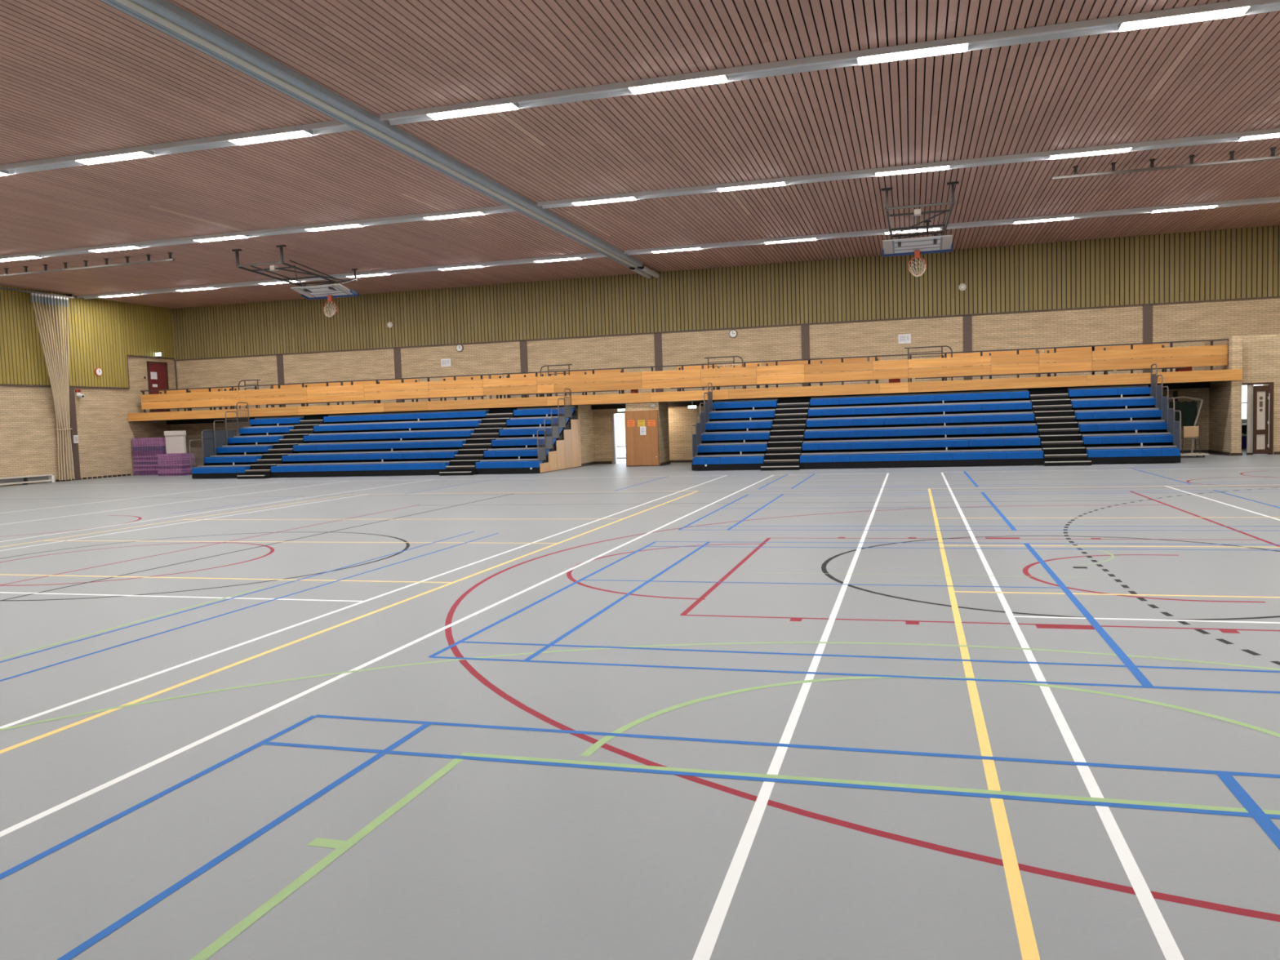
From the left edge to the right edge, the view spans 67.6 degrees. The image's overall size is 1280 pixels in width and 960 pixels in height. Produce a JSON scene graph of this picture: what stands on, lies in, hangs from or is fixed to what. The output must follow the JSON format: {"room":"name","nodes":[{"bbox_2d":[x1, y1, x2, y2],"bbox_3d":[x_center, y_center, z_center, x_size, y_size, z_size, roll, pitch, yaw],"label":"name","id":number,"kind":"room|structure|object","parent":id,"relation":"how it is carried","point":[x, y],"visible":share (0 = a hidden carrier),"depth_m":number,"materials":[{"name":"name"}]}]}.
{"room":"sports hall","nodes":[
{"label":"sports hall","id":0,"kind":"room"},
{"bbox_2d":[0,284,177,486],"bbox_3d":[-25.441,-2.571,22.818,0.315,7.100,39.250,-1,4,16],"label":"wall","id":1,"kind":"structure","parent":0,"point":[117,338],"depth_m":36.75,"materials":[{"name":"yellow brick"}]},
{"bbox_2d":[69,387,80,479],"bbox_3d":[-21.464,-1.746,36.275,0.050,3.500,0.270,-1,4,16],"label":"trim","id":2,"kind":"structure","parent":1,"relation":"attached to","point":[73,416],"depth_m":36.25,"materials":[{"name":"brown metal"}]},
{"bbox_2d":[55,473,130,481],"bbox_3d":[-21.224,-0.087,37.072,0.030,0.075,3.760,-1,4,16],"label":"baseboard","id":3,"kind":"structure","parent":1,"relation":"attached to","point":[128,474],"depth_m":37.40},
{"bbox_2d":[146,361,170,412],"bbox_3d":[-20.318,-3.887,40.374,0.060,2.180,1.080,-1,4,16],"label":"door","id":4,"kind":"structure","parent":1,"relation":"in","point":[157,373],"depth_m":40.29,"materials":[{"name":"red paint"}]},
{"bbox_2d":[571,404,595,466],"bbox_3d":[-2.087,-1.635,35.052,0.280,2.200,1.650,-1,4,16],"label":"wall","id":5,"kind":"structure","parent":0,"point":[586,413],"depth_m":35.01,"materials":[{"name":"yellow brick"}]},
{"bbox_2d":[580,461,611,466],"bbox_3d":[-1.601,-0.592,34.973,0.670,0.100,1.620,-1,4,16],"label":"trim","id":6,"kind":"structure","parent":5,"relation":"attached to","point":[593,462],"depth_m":35.66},
{"bbox_2d":[0,448,1279,959],"bbox_3d":[-2.417,0.407,21.197,45.300,0.101,48.700,-1,4,16],"label":"floor","id":7,"kind":"structure","parent":0,"point":[673,711],"depth_m":5.20,"materials":[{"name":"grey plastic"}]},
{"bbox_2d":[0,474,54,485],"bbox_3d":[-22.680,0.207,31.379,0.290,0.300,7.800,-1,4,16],"label":"bench","id":8,"kind":"object","parent":7,"relation":"on","point":[24,480],"visible":1,"depth_m":34.07,"materials":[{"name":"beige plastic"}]},
{"bbox_2d":[133,472,158,475],"bbox_3d":[-19.795,-0.261,39.066,1.520,0.078,0.700,-1,4,16],"label":"foam mat","id":9,"kind":"object","parent":7,"relation":"on","point":[140,473],"visible":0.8,"depth_m":38.79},
{"bbox_2d":[133,470,158,473],"bbox_3d":[-19.770,-0.351,39.062,1.520,0.078,0.700,-1,4,16],"label":"foam mat","id":10,"kind":"object","parent":9,"relation":"on","point":[153,471],"visible":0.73,"depth_m":38.81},
{"bbox_2d":[133,468,158,471],"bbox_3d":[-19.796,-0.439,39.049,1.520,0.078,0.700,-1,4,16],"label":"foam mat","id":11,"kind":"object","parent":10,"relation":"on","point":[135,469],"visible":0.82,"depth_m":38.76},
{"bbox_2d":[133,466,158,468],"bbox_3d":[-19.786,-0.528,39.038,1.520,0.078,0.700,-1,4,16],"label":"foam mat","id":12,"kind":"object","parent":11,"relation":"on","point":[139,467],"visible":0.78,"depth_m":38.76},
{"bbox_2d":[133,463,159,466],"bbox_3d":[-19.782,-0.619,39.050,1.520,0.078,0.700,-1,4,16],"label":"foam mat","id":13,"kind":"object","parent":12,"relation":"on","point":[148,464],"visible":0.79,"depth_m":38.78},
{"bbox_2d":[133,461,159,464],"bbox_3d":[-19.775,-0.708,39.034,1.520,0.078,0.700,-1,4,16],"label":"foam mat","id":14,"kind":"object","parent":13,"relation":"on","point":[135,463],"visible":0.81,"depth_m":38.76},
{"bbox_2d":[133,459,158,462],"bbox_3d":[-19.792,-0.798,39.043,1.520,0.078,0.700,-1,4,16],"label":"foam mat","id":15,"kind":"object","parent":14,"relation":"on","point":[138,460],"visible":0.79,"depth_m":38.74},
{"bbox_2d":[133,457,159,459],"bbox_3d":[-19.800,-0.887,39.040,1.520,0.078,0.700,-1,4,16],"label":"foam mat","id":16,"kind":"object","parent":15,"relation":"on","point":[143,458],"visible":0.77,"depth_m":38.76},
{"bbox_2d":[133,454,159,457],"bbox_3d":[-19.801,-0.976,39.032,1.520,0.078,0.700,-1,4,16],"label":"foam mat","id":17,"kind":"object","parent":16,"relation":"on","point":[153,455],"visible":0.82,"depth_m":38.77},
{"bbox_2d":[132,452,166,455],"bbox_3d":[-19.804,-1.064,39.007,1.520,0.078,0.700,-1,4,16],"label":"foam mat","id":18,"kind":"object","parent":17,"relation":"on","point":[137,454],"visible":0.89,"depth_m":38.70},
{"bbox_2d":[132,450,166,453],"bbox_3d":[-19.822,-1.153,39.003,1.520,0.078,0.700,-1,4,16],"label":"foam mat","id":19,"kind":"object","parent":18,"relation":"on","point":[141,451],"visible":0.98,"depth_m":38.64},
{"bbox_2d":[132,448,165,451],"bbox_3d":[-19.805,-1.244,39.018,1.520,0.078,0.700,-1,4,16],"label":"foam mat","id":20,"kind":"object","parent":19,"relation":"on","point":[148,449],"visible":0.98,"depth_m":38.70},
{"bbox_2d":[132,445,165,448],"bbox_3d":[-19.821,-1.333,39.013,1.520,0.078,0.700,-1,4,16],"label":"foam mat","id":21,"kind":"object","parent":20,"relation":"on","point":[158,446],"visible":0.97,"depth_m":38.70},
{"bbox_2d":[132,444,165,446],"bbox_3d":[-19.803,-1.423,39.001,1.520,0.078,0.700,-1,4,16],"label":"foam mat","id":22,"kind":"object","parent":21,"relation":"on","point":[141,445],"visible":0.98,"depth_m":38.66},
{"bbox_2d":[132,441,165,444],"bbox_3d":[-19.808,-1.511,38.979,1.520,0.078,0.700,-1,4,16],"label":"foam mat","id":23,"kind":"object","parent":22,"relation":"on","point":[148,442],"visible":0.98,"depth_m":38.61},
{"bbox_2d":[131,439,165,442],"bbox_3d":[-19.832,-1.601,38.992,1.520,0.078,0.700,-1,4,16],"label":"foam mat","id":24,"kind":"object","parent":23,"relation":"on","point":[158,440],"visible":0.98,"depth_m":38.66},
{"bbox_2d":[131,437,165,439],"bbox_3d":[-19.820,-1.689,38.966,1.520,0.078,0.700,-1,4,16],"label":"foam mat","id":25,"kind":"object","parent":24,"relation":"on","point":[141,438],"visible":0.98,"depth_m":38.63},
{"bbox_2d":[158,472,191,475],"bbox_3d":[-18.305,-0.232,37.822,1.150,0.084,0.700,-1,4,16],"label":"foam mat","id":26,"kind":"object","parent":7,"relation":"on","point":[183,473],"visible":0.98,"depth_m":37.51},
{"bbox_2d":[157,470,191,473],"bbox_3d":[-18.320,-0.326,37.799,1.150,0.084,0.700,-1,4,16],"label":"foam mat","id":27,"kind":"object","parent":26,"relation":"on","point":[183,471],"visible":0.98,"depth_m":37.50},
{"bbox_2d":[158,467,191,471],"bbox_3d":[-18.306,-0.422,37.795,1.150,0.084,0.700,-1,4,16],"label":"foam mat","id":28,"kind":"object","parent":27,"relation":"on","point":[183,468],"visible":0.98,"depth_m":37.48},
{"bbox_2d":[157,465,194,468],"bbox_3d":[-18.319,-0.518,37.799,1.150,0.084,0.700,-1,4,16],"label":"foam mat","id":29,"kind":"object","parent":28,"relation":"on","point":[183,466],"visible":0.98,"depth_m":37.50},
{"bbox_2d":[158,462,195,466],"bbox_3d":[-18.298,-0.614,37.795,1.150,0.084,0.700,-1,4,16],"label":"foam mat","id":30,"kind":"object","parent":29,"relation":"on","point":[183,464],"visible":0.99,"depth_m":37.51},
{"bbox_2d":[157,460,195,463],"bbox_3d":[-18.322,-0.709,37.799,1.150,0.084,0.700,-1,4,16],"label":"foam mat","id":31,"kind":"object","parent":30,"relation":"on","point":[183,461],"visible":0.99,"depth_m":37.51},
{"bbox_2d":[157,457,195,461],"bbox_3d":[-18.309,-0.803,37.765,1.150,0.084,0.700,-1,4,16],"label":"foam mat","id":32,"kind":"object","parent":31,"relation":"on","point":[183,459],"visible":0.99,"depth_m":37.47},
{"bbox_2d":[157,455,193,458],"bbox_3d":[-18.326,-0.899,37.784,1.150,0.084,0.700,-1,4,16],"label":"foam mat","id":33,"kind":"object","parent":32,"relation":"on","point":[183,456],"visible":0.99,"depth_m":37.47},
{"bbox_2d":[156,453,193,456],"bbox_3d":[-18.339,-0.994,37.773,1.150,0.084,0.700,-1,4,16],"label":"foam mat","id":34,"kind":"object","parent":33,"relation":"on","point":[179,454],"visible":0.98,"depth_m":37.47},
{"bbox_2d":[164,430,186,453],"bbox_3d":[-18.264,-1.488,37.618,0.920,0.888,0.160,-1,4,16],"label":"storage box","id":35,"kind":"object","parent":34,"relation":"on","point":[175,443],"visible":1,"depth_m":37.54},
{"bbox_2d":[189,388,581,479],"bbox_3d":[-9.163,-1.620,33.924,13.398,2.763,4.371,-1,4,16],"label":"grandstand","id":36,"kind":"object","parent":7,"relation":"on","point":[494,434],"visible":1,"depth_m":33.67,"materials":[{"name":"blue plastic"}]},
{"bbox_2d":[624,409,659,466],"bbox_3d":[0.069,-1.435,32.959,1.170,1.930,0.105,-1,4,16],"label":"door","id":37,"kind":"structure","parent":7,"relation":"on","point":[641,450],"depth_m":32.92,"materials":[{"name":"wood"}]},
{"bbox_2d":[691,363,1181,471],"bbox_3d":[8.420,-1.861,28.898,13.350,2.763,4.288,-1,4,16],"label":"grandstand","id":38,"kind":"object","parent":7,"relation":"on","point":[1060,417],"visible":1,"depth_m":28.60,"materials":[{"name":"blue plastic"}]},
{"bbox_2d":[1155,395,1203,453],"bbox_3d":[16.566,-1.683,29.400,1.305,1.791,0.158,-1,4,16],"label":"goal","id":39,"kind":"object","parent":7,"relation":"on","point":[1189,417],"visible":0.49,"depth_m":29.32,"materials":[{"name":"grey metal"}]},
{"bbox_2d":[1180,453,1208,457],"bbox_3d":[16.006,-0.724,28.145,1.100,0.104,0.850,-1,4,16],"label":"trolley","id":40,"kind":"object","parent":7,"relation":"on","point":[1181,454],"visible":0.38,"depth_m":27.73,"materials":[{"name":"beige plastic"}]},
{"bbox_2d":[1177,426,1200,453],"bbox_3d":[16.052,-1.181,28.119,0.655,0.801,0.476,-1,4,16],"label":"chair","id":41,"kind":"object","parent":40,"relation":"on","point":[1188,431],"visible":0.84,"depth_m":27.89,"materials":[{"name":"wood"}]},
{"bbox_2d":[1241,434,1246,448],"bbox_3d":[20.384,-1.301,32.250,0.720,0.460,0.440,-1,4,16],"label":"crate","id":42,"kind":"object","parent":7,"relation":"on","point":[1243,436],"visible":0.1,"depth_m":32.08,"materials":[{"name":"plastic"}]},
{"bbox_2d":[0,0,1279,308],"bbox_3d":[-4.814,-6.392,16.592,43.400,0.200,39.500,-1,4,16],"label":"ceiling","id":43,"kind":"structure","parent":0,"point":[77,77],"depth_m":17.99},
{"bbox_2d":[0,287,74,298],"bbox_3d":[-23.225,-6.446,29.697,0.280,0.160,13.200,-1,4,16],"label":"track","id":44,"kind":"object","parent":43,"relation":"attached to","point":[69,295],"visible":1,"depth_m":34.56,"materials":[{"name":"metal"}]},
{"bbox_2d":[30,293,60,479],"bbox_3d":[-21.628,-3.350,34.936,0.169,6.781,0.959,-2,4,4],"label":"rope","id":45,"kind":"object","parent":44,"relation":"hanging from","point":[32,295],"visible":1,"depth_m":35.01,"materials":[{"name":"fabric"}]},
{"bbox_2d":[34,293,62,479],"bbox_3d":[-21.595,-3.355,35.006,0.110,6.781,0.844,-1,4,8],"label":"rope","id":46,"kind":"object","parent":44,"relation":"hanging from","point":[35,294],"visible":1,"depth_m":35.08,"materials":[{"name":"fabric"}]},
{"bbox_2d":[36,293,66,479],"bbox_3d":[-21.548,-3.361,35.078,0.084,6.781,0.734,-1,4,13],"label":"rope","id":47,"kind":"object","parent":44,"relation":"hanging from","point":[38,295],"visible":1,"depth_m":35.15,"materials":[{"name":"fabric"}]},
{"bbox_2d":[40,293,63,479],"bbox_3d":[-21.561,-3.367,35.177,0.164,6.780,0.673,-2,4,-2],"label":"rope","id":48,"kind":"object","parent":44,"relation":"hanging from","point":[42,295],"visible":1,"depth_m":34.99,"materials":[{"name":"fabric"}]},
{"bbox_2d":[43,294,66,479],"bbox_3d":[-21.527,-3.373,35.245,0.108,6.780,0.552,-2,4,4],"label":"rope","id":49,"kind":"object","parent":44,"relation":"hanging from","point":[45,295],"visible":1,"depth_m":35.11,"materials":[{"name":"fabric"}]},
{"bbox_2d":[46,294,68,479],"bbox_3d":[-21.479,-3.379,35.315,0.086,6.780,0.437,-1,4,11],"label":"rope","id":50,"kind":"object","parent":44,"relation":"hanging from","point":[47,295],"visible":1,"depth_m":35.35,"materials":[{"name":"fabric"}]},
{"bbox_2d":[49,295,66,479],"bbox_3d":[-21.498,-3.385,35.423,0.152,6.780,0.411,-3,4,-16],"label":"rope","id":51,"kind":"object","parent":44,"relation":"hanging from","point":[51,296],"visible":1,"depth_m":35.26,"materials":[{"name":"fabric"}]},
{"bbox_2d":[53,295,69,479],"bbox_3d":[-21.457,-3.390,35.485,0.109,6.780,0.282,-3,4,-12],"label":"rope","id":52,"kind":"object","parent":44,"relation":"hanging from","point":[54,296],"visible":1,"depth_m":35.38,"materials":[{"name":"fabric"}]},
{"bbox_2d":[55,296,71,479],"bbox_3d":[-21.409,-3.397,35.562,0.108,6.780,0.149,-1,4,16],"label":"rope","id":53,"kind":"object","parent":44,"relation":"hanging from","point":[57,298],"visible":1,"depth_m":35.55,"materials":[{"name":"fabric"}]},
{"bbox_2d":[59,296,69,475],"bbox_3d":[-21.459,-3.402,35.674,0.267,6.780,0.110,-1,4,16],"label":"rope","id":54,"kind":"object","parent":44,"relation":"hanging from","point":[60,298],"visible":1,"depth_m":35.54,"materials":[{"name":"fabric"}]},
{"bbox_2d":[62,297,72,479],"bbox_3d":[-21.390,-3.409,35.740,0.266,6.780,0.116,-4,4,-36],"label":"rope","id":55,"kind":"object","parent":44,"relation":"hanging from","point":[63,298],"visible":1,"depth_m":35.64,"materials":[{"name":"fabric"}]},
{"bbox_2d":[65,297,75,479],"bbox_3d":[-21.336,-3.415,35.812,0.089,6.781,0.315,0,4,23],"label":"rope","id":56,"kind":"object","parent":44,"relation":"hanging from","point":[66,298],"visible":1,"depth_m":35.74,"materials":[{"name":"fabric"}]},
{"bbox_2d":[0,252,174,276],"bbox_3d":[-18.254,-6.570,29.628,9.200,0.240,0.100,-1,4,16],"label":"rail","id":57,"kind":"object","parent":43,"relation":"hanging from","point":[170,259],"visible":1,"depth_m":29.22,"materials":[{"name":"metal"}]},
{"bbox_2d":[0,120,355,176],"bbox_3d":[-15.237,-6.101,19.705,21.120,0.110,0.330,-1,4,16],"label":"light trunking","id":58,"kind":"object","parent":43,"relation":"attached to","point":[335,126],"depth_m":17.80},
{"bbox_2d":[0,204,516,262],"bbox_3d":[-13.268,-6.603,26.623,21.120,0.110,0.330,-1,4,16],"label":"light trunking","id":59,"kind":"object","parent":43,"relation":"attached to","point":[498,209],"depth_m":25.66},
{"bbox_2d":[231,244,359,317],"bbox_3d":[-10.520,-6.122,30.284,1.880,1.704,4.680,-1,4,16],"label":"goal","id":60,"kind":"object","parent":43,"relation":"hanging from","point":[331,291],"visible":1,"depth_m":30.71,"materials":[{"name":"grey metal"}]},
{"bbox_2d":[76,252,607,299],"bbox_3d":[-11.256,-7.115,33.694,21.120,0.110,0.330,-1,4,16],"label":"light trunking","id":61,"kind":"object","parent":43,"relation":"attached to","point":[598,255],"depth_m":33.07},
{"bbox_2d":[100,0,659,278],"bbox_3d":[-4.823,-6.178,16.569,0.530,0.216,38.820,-1,4,16],"label":"beam","id":62,"kind":"structure","parent":43,"relation":"attached to","point":[162,15],"depth_m":15.54,"materials":[{"name":"grey metal"}]},
{"bbox_2d":[379,0,1279,125],"bbox_3d":[5.685,-6.389,13.730,21.040,0.110,0.330,-1,4,16],"label":"light trunking","id":63,"kind":"object","parent":43,"relation":"attached to","point":[1107,24],"depth_m":14.34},
{"bbox_2d":[537,128,1279,208],"bbox_3d":[7.653,-6.891,20.648,21.040,0.110,0.330,-1,4,16],"label":"light trunking","id":64,"kind":"object","parent":43,"relation":"attached to","point":[1225,137],"depth_m":20.96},
{"bbox_2d":[880,181,958,276],"bbox_3d":[7.305,-6.367,25.193,1.880,1.704,4.680,-1,4,16],"label":"basketball hoop","id":65,"kind":"object","parent":43,"relation":"hanging from","point":[937,243],"visible":1,"depth_m":25.73,"materials":[{"name":"grey metal"}]},
{"bbox_2d":[624,195,1279,255],"bbox_3d":[9.666,-7.403,27.719,21.040,0.110,0.330,-1,4,16],"label":"light trunking","id":66,"kind":"object","parent":43,"relation":"attached to","point":[1271,199],"depth_m":27.61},
{"bbox_2d":[1051,146,1279,179],"bbox_3d":[13.532,-7.008,20.550,8.680,0.240,0.100,-1,4,16],"label":"rail","id":67,"kind":"object","parent":43,"relation":"hanging from","point":[1273,157],"visible":1,"depth_m":21.07,"materials":[{"name":"metal"}]},
{"bbox_2d":[625,401,669,466],"bbox_3d":[0.284,-1.621,33.648,1.170,2.200,1.350,-1,4,16],"label":"wall","id":68,"kind":"structure","parent":0,"point":[662,406],"depth_m":33.14,"materials":[{"name":"yellow brick"}]},
{"bbox_2d":[169,387,1208,467],"bbox_3d":[-0.935,-1.711,35.682,39.850,2.200,0.200,-1,4,16],"label":"wall","id":69,"kind":"structure","parent":0,"point":[681,420],"depth_m":34.94,"materials":[{"name":"yellow brick"}]},
{"bbox_2d":[611,412,626,463],"bbox_3d":[-0.290,-1.567,35.457,1.490,1.900,0.140,-1,4,16],"label":"door","id":70,"kind":"structure","parent":69,"relation":"in","point":[617,418],"depth_m":35.59,"materials":[{"name":"clear glass"}]},
{"bbox_2d":[166,382,1210,424],"bbox_3d":[-1.148,-2.713,35.461,39.570,0.160,0.198,-1,4,16],"label":"trim","id":71,"kind":"structure","parent":69,"relation":"attached to","point":[1193,385],"depth_m":35.19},
{"bbox_2d":[611,449,1230,463],"bbox_3d":[-1.331,-0.577,34.679,39.590,0.090,2.100,-1,4,16],"label":"baseboard","id":72,"kind":"structure","parent":69,"relation":"attached to","point":[1184,451],"depth_m":30.31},
{"bbox_2d":[171,225,1279,411],"bbox_3d":[0.601,-5.308,35.500,43.600,4.900,0.310,-1,4,16],"label":"wall","id":73,"kind":"structure","parent":0,"point":[1216,284],"depth_m":34.18,"materials":[{"name":"yellow brick"}]},
{"bbox_2d":[276,354,285,407],"bbox_3d":[-14.973,-4.078,39.905,0.280,2.280,0.035,-1,4,16],"label":"trim","id":74,"kind":"structure","parent":73,"relation":"attached to","point":[279,357],"depth_m":39.86,"materials":[{"name":"brown metal"}]},
{"bbox_2d":[393,347,402,402],"bbox_3d":[-9.704,-4.150,38.400,0.280,2.280,0.035,-1,4,16],"label":"trim","id":75,"kind":"structure","parent":73,"relation":"attached to","point":[397,353],"depth_m":38.35,"materials":[{"name":"wood"}]},
{"bbox_2d":[440,358,451,366],"bbox_3d":[-7.661,-4.638,37.784,0.420,0.300,0.034,-1,4,16],"label":"notice board","id":76,"kind":"object","parent":73,"relation":"attached to","point":[444,362],"visible":1,"depth_m":37.77,"materials":[{"name":"white paper"}]},
{"bbox_2d":[520,340,528,397],"bbox_3d":[-4.464,-4.223,36.903,0.280,2.280,0.035,-1,4,16],"label":"trim","id":77,"kind":"structure","parent":73,"relation":"attached to","point":[523,349],"depth_m":36.85,"materials":[{"name":"brown metal"}]},
{"bbox_2d":[653,333,662,392],"bbox_3d":[0.689,-4.293,35.431,0.280,2.280,0.035,-1,4,16],"label":"trim","id":78,"kind":"structure","parent":73,"relation":"attached to","point":[657,336],"depth_m":35.39,"materials":[{"name":"brown metal"}]},
{"bbox_2d":[728,329,737,337],"bbox_3d":[3.366,-5.287,34.583,0.300,0.300,0.064,-1,4,16],"label":"wall clock","id":79,"kind":"object","parent":73,"relation":"attached to","point":[733,333],"visible":1,"depth_m":34.56,"materials":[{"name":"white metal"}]},
{"bbox_2d":[800,324,809,386],"bbox_3d":[5.881,-4.365,33.949,0.280,2.280,0.035,-1,4,16],"label":"trim","id":80,"kind":"structure","parent":73,"relation":"attached to","point":[804,328],"depth_m":33.90,"materials":[{"name":"paint"}]},
{"bbox_2d":[897,333,911,343],"bbox_3d":[9.126,-4.869,32.989,0.420,0.320,0.034,-1,4,16],"label":"notice board","id":81,"kind":"object","parent":73,"relation":"attached to","point":[904,338],"visible":1,"depth_m":32.98,"materials":[{"name":"white paper"}]},
{"bbox_2d":[963,315,972,380],"bbox_3d":[11.121,-4.437,32.452,0.280,2.280,0.035,-1,4,16],"label":"trim","id":82,"kind":"structure","parent":73,"relation":"attached to","point":[967,319],"depth_m":32.40,"materials":[{"name":"paint"}]},
{"bbox_2d":[1142,304,1152,373],"bbox_3d":[16.424,-4.510,30.938,0.280,2.280,0.035,-1,4,16],"label":"trim","id":83,"kind":"structure","parent":73,"relation":"attached to","point":[1147,309],"depth_m":30.89,"materials":[{"name":"paint"}]},
{"bbox_2d":[1204,335,1242,453],"bbox_3d":[17.831,-2.556,29.290,0.270,3.500,2.700,-1,4,16],"label":"wall","id":84,"kind":"structure","parent":0,"point":[1224,397],"depth_m":28.34,"materials":[{"name":"yellow brick"}]},
{"bbox_2d":[127,368,1242,421],"bbox_3d":[-1.604,-2.808,33.349,39.834,0.325,0.070,-1,4,16],"label":"balcony railing","id":85,"kind":"object","parent":84,"relation":"attached to","point":[1233,374],"visible":0.99,"depth_m":31.93,"materials":[{"name":"brown wood"}]},
{"bbox_2d":[1241,419,1246,434],"bbox_3d":[20.485,-2.809,32.894,3.400,3.380,5.700,-1,4,16],"label":"wall","id":86,"kind":"structure","parent":0,"point":[1243,421],"depth_m":35.21,"materials":[{"name":"white paint"}]},
{"bbox_2d":[142,380,1227,421],"bbox_3d":[-1.343,-2.885,34.749,39.590,0.275,2.630,-1,4,16],"label":"trim","id":87,"kind":"structure","parent":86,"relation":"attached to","point":[1227,380],"depth_m":33.09,"materials":[{"name":"brown wood"}]},
{"bbox_2d":[155,387,222,412],"bbox_3d":[-18.678,-3.252,39.458,3.100,0.965,0.470,-1,4,16],"label":"bench","id":88,"kind":"object","parent":87,"relation":"on","point":[219,388],"visible":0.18,"depth_m":39.59,"materials":[{"name":"brown wood"}]},
{"bbox_2d":[219,386,238,409],"bbox_3d":[-16.755,-3.279,38.909,0.700,0.965,0.470,-1,4,16],"label":"bench","id":89,"kind":"object","parent":87,"relation":"on","point":[236,388],"visible":0.18,"depth_m":38.99,"materials":[{"name":"brown wood"}]},
{"bbox_2d":[238,379,260,408],"bbox_3d":[-15.566,-3.397,38.161,1.040,1.180,0.040,-1,4,16],"label":"stair handrail","id":90,"kind":"object","parent":87,"relation":"on","point":[249,380],"visible":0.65,"depth_m":38.14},
{"bbox_2d":[266,378,419,408],"bbox_3d":[-11.755,-3.348,37.481,6.700,0.965,0.470,-1,4,16],"label":"bench","id":91,"kind":"object","parent":87,"relation":"on","point":[410,380],"visible":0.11,"depth_m":37.56,"materials":[{"name":"brown wood"}]},
{"bbox_2d":[440,374,503,400],"bbox_3d":[-6.371,-3.422,35.943,2.500,0.965,0.470,-1,4,16],"label":"bench","id":92,"kind":"object","parent":87,"relation":"on","point":[444,379],"visible":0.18,"depth_m":36.09,"materials":[{"name":"brown wood"}]},
{"bbox_2d":[503,373,546,398],"bbox_3d":[-4.304,-3.450,35.353,1.600,0.965,0.470,-1,4,16],"label":"bench","id":93,"kind":"object","parent":87,"relation":"on","point":[531,375],"visible":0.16,"depth_m":35.48,"materials":[{"name":"brown wood"}]},
{"bbox_2d":[540,364,572,396],"bbox_3d":[-3.019,-3.570,34.577,1.240,1.180,0.040,-1,4,16],"label":"stair handrail","id":94,"kind":"object","parent":87,"relation":"on","point":[568,365],"visible":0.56,"depth_m":34.53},
{"bbox_2d":[546,368,624,396],"bbox_3d":[-2.020,-3.482,34.701,2.950,0.965,0.470,-1,4,16],"label":"bench","id":95,"kind":"object","parent":87,"relation":"on","point":[618,371],"visible":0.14,"depth_m":34.82,"materials":[{"name":"brown wood"}]},
{"bbox_2d":[140,338,1228,412],"bbox_3d":[-1.481,-3.426,33.637,39.190,0.955,0.115,-1,4,16],"label":"balcony railing","id":96,"kind":"object","parent":87,"relation":"on","point":[697,380],"visible":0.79,"depth_m":32.31,"materials":[{"name":"wood"}]},
{"bbox_2d":[676,362,761,391],"bbox_3d":[2.715,-3.547,33.348,3.000,0.965,0.470,-1,4,16],"label":"bench","id":97,"kind":"object","parent":87,"relation":"on","point":[757,364],"visible":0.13,"depth_m":33.50,"materials":[{"name":"brown wood"}]},
{"bbox_2d":[704,355,743,390],"bbox_3d":[2.894,-3.651,32.889,1.340,1.180,0.040,-1,4,16],"label":"stair handrail","id":98,"kind":"object","parent":87,"relation":"on","point":[733,357],"visible":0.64,"depth_m":32.82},
{"bbox_2d":[764,356,880,387],"bbox_3d":[6.128,-3.594,32.373,3.900,0.965,0.470,-1,4,16],"label":"bench","id":99,"kind":"object","parent":87,"relation":"on","point":[878,358],"visible":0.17,"depth_m":32.51,"materials":[{"name":"brown wood"}]},
{"bbox_2d":[904,345,952,382],"bbox_3d":[9.360,-3.740,31.042,1.490,1.180,0.040,-1,4,16],"label":"stair handrail","id":100,"kind":"object","parent":87,"relation":"on","point":[941,351],"visible":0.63,"depth_m":30.98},
{"bbox_2d":[939,349,1041,381],"bbox_3d":[11.320,-3.665,30.891,3.100,0.965,0.470,-1,4,16],"label":"bench","id":101,"kind":"object","parent":87,"relation":"on","point":[1020,352],"visible":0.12,"depth_m":31.02,"materials":[{"name":"brown wood"}]},
{"bbox_2d":[1044,343,1166,376],"bbox_3d":[14.589,-3.710,29.957,3.500,0.965,0.470,-1,4,16],"label":"bench","id":102,"kind":"object","parent":87,"relation":"on","point":[1155,345],"visible":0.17,"depth_m":30.08,"materials":[{"name":"brown wood"}]},
{"bbox_2d":[1175,366,1191,371],"bbox_3d":[16.442,-3.340,28.925,0.410,0.240,0.380,-1,4,16],"label":"crate","id":103,"kind":"object","parent":87,"relation":"on","point":[1188,368],"visible":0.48,"depth_m":28.76,"materials":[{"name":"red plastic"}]},
{"bbox_2d":[1241,384,1264,419],"bbox_3d":[21.347,-2.848,35.460,3.150,1.320,0.060,-1,4,16],"label":"window","id":104,"kind":"structure","parent":86,"relation":"in","point":[1244,388],"depth_m":35.19,"materials":[{"name":"white paint"}]},
{"bbox_2d":[1241,333,1279,454],"bbox_3d":[19.507,-2.589,28.967,3.130,3.500,2.400,-1,4,16],"label":"wall","id":105,"kind":"structure","parent":0,"point":[1260,353],"depth_m":28.02,"materials":[{"name":"yellow brick"}]},
{"bbox_2d":[1241,382,1273,454],"bbox_3d":[18.130,-1.802,28.170,0.900,2.120,0.311,-1,4,16],"label":"door","id":106,"kind":"structure","parent":105,"relation":"in","point":[1260,398],"depth_m":28.06,"materials":[{"name":"brown wood"}]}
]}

